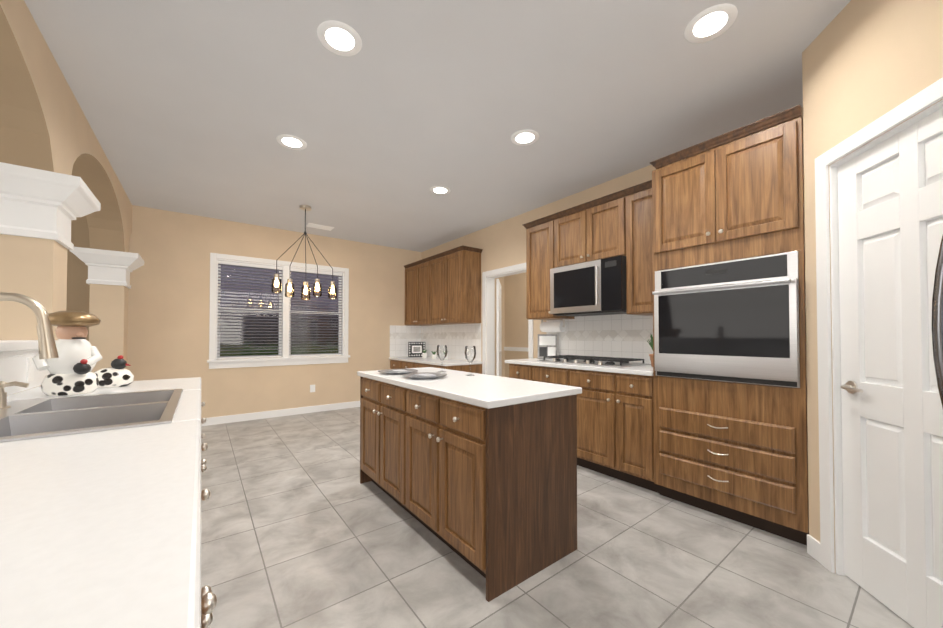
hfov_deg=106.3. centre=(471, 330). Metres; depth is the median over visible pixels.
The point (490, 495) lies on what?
base cabinet
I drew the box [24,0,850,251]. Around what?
ceiling
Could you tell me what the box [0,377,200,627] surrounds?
countertop
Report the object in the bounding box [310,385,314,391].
outlet
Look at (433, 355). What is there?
potted plant
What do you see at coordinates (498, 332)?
hall door
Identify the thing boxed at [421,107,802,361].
wall
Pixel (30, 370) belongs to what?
outlet
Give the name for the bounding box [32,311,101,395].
chef figurine
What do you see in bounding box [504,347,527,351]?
trim
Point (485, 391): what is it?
countertop
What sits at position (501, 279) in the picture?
wall
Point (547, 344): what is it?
coffee maker
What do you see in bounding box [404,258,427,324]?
upper cabinet
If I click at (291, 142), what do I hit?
recessed light
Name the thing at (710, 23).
recessed light
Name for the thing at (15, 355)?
trim
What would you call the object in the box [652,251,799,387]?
wall oven
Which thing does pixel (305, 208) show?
pendant chandelier
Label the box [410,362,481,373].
base cabinet
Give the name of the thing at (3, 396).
soap dispenser
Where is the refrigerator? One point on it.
(937, 320)
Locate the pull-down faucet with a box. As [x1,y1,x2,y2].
[0,292,58,358]
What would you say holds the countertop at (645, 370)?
on the base cabinet at (615, 425)
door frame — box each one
[482,263,532,375]
[807,77,942,575]
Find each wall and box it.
[0,0,131,251]
[66,205,420,417]
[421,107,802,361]
[495,277,504,376]
[504,272,527,377]
[802,0,942,572]
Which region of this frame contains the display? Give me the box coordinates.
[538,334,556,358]
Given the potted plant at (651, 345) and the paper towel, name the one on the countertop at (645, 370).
the potted plant at (651, 345)
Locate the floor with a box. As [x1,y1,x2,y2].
[201,407,913,627]
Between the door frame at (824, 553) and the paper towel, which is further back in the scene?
the paper towel
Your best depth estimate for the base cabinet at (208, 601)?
0.64 m
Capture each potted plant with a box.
[431,351,436,358]
[647,334,652,366]
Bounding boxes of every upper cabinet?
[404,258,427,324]
[428,245,482,324]
[523,180,652,319]
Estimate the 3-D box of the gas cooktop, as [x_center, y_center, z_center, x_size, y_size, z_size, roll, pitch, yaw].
[1.129,0.284,3.382,0.490,0.052,0.900,1,-1,-37]
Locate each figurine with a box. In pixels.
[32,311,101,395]
[94,355,133,387]
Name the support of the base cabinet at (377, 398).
on the floor
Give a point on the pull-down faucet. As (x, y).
(47, 348)
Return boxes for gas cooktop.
[537,355,648,367]
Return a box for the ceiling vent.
[306,223,333,230]
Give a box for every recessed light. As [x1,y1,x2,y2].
[276,134,306,149]
[317,20,361,55]
[430,186,450,194]
[511,129,538,145]
[684,3,737,42]
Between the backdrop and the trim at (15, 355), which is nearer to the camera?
the trim at (15, 355)
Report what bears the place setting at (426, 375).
on the countertop at (485, 391)
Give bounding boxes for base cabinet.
[201,402,216,627]
[360,376,395,501]
[390,360,409,368]
[396,386,576,601]
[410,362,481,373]
[509,363,658,492]
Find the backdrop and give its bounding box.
[220,265,338,355]
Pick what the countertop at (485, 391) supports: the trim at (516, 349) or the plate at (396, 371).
the plate at (396, 371)
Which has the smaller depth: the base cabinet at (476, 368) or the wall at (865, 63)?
the wall at (865, 63)
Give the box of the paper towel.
[540,319,565,331]
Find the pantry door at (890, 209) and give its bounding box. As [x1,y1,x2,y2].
[837,108,942,627]
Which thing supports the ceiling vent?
in the ceiling
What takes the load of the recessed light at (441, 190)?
in the ceiling
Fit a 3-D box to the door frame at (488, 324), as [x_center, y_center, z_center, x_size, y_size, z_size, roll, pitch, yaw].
[0.520,0.196,4.794,0.166,2.100,0.980,1,-1,-37]
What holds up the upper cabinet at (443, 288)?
attached to the wall at (502, 244)
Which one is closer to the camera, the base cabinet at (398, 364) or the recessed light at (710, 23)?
the recessed light at (710, 23)
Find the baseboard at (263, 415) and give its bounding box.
[201,401,359,425]
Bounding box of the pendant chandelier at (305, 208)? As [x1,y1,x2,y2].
[271,205,336,299]
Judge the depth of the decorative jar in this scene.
5.86 m
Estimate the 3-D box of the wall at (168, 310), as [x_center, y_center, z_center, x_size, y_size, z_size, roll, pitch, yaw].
[-4.041,-0.131,4.316,8.000,2.740,0.150,1,-1,-37]
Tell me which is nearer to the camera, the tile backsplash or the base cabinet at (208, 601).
the base cabinet at (208, 601)
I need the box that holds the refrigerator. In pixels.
[932,236,942,407]
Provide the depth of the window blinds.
5.12 m
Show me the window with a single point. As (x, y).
(213, 361)
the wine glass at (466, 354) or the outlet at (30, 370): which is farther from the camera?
the wine glass at (466, 354)
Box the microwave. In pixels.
[550,255,626,316]
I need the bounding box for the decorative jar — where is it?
[422,350,426,358]
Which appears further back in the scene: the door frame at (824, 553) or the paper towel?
the paper towel
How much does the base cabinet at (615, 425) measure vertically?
0.880 m
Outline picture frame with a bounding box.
[408,342,424,356]
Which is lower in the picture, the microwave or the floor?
the floor
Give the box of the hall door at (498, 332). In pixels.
[496,279,501,376]
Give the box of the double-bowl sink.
[0,389,182,441]
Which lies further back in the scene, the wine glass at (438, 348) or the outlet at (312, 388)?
the outlet at (312, 388)
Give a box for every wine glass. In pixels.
[437,345,446,371]
[465,346,475,375]
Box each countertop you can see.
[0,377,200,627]
[357,367,581,408]
[389,357,481,365]
[505,358,652,375]
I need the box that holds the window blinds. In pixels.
[217,260,341,358]
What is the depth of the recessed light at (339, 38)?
1.86 m
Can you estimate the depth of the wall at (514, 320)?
6.46 m
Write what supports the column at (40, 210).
on the floor
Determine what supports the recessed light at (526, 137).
in the ceiling
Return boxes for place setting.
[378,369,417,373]
[401,372,446,378]
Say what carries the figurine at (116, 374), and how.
on the countertop at (100, 529)
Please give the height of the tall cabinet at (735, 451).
2.440 m
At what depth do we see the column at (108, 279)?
3.77 m
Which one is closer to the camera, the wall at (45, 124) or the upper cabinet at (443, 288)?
the wall at (45, 124)
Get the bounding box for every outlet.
[26,357,33,381]
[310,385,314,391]
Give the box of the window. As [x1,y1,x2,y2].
[207,253,349,368]
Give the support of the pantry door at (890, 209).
in the wall at (865, 63)
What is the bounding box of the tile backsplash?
[390,314,652,363]
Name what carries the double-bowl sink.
in the countertop at (100, 529)
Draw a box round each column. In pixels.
[0,162,100,339]
[69,247,143,372]
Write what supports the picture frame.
on the countertop at (439, 362)
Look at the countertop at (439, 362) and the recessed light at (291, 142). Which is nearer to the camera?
the recessed light at (291, 142)
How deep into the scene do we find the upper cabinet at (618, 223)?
3.28 m
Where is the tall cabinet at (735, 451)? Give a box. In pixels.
[650,105,808,544]
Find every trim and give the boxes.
[0,340,55,395]
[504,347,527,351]
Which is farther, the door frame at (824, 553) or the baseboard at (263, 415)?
the baseboard at (263, 415)
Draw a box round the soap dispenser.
[0,381,28,408]

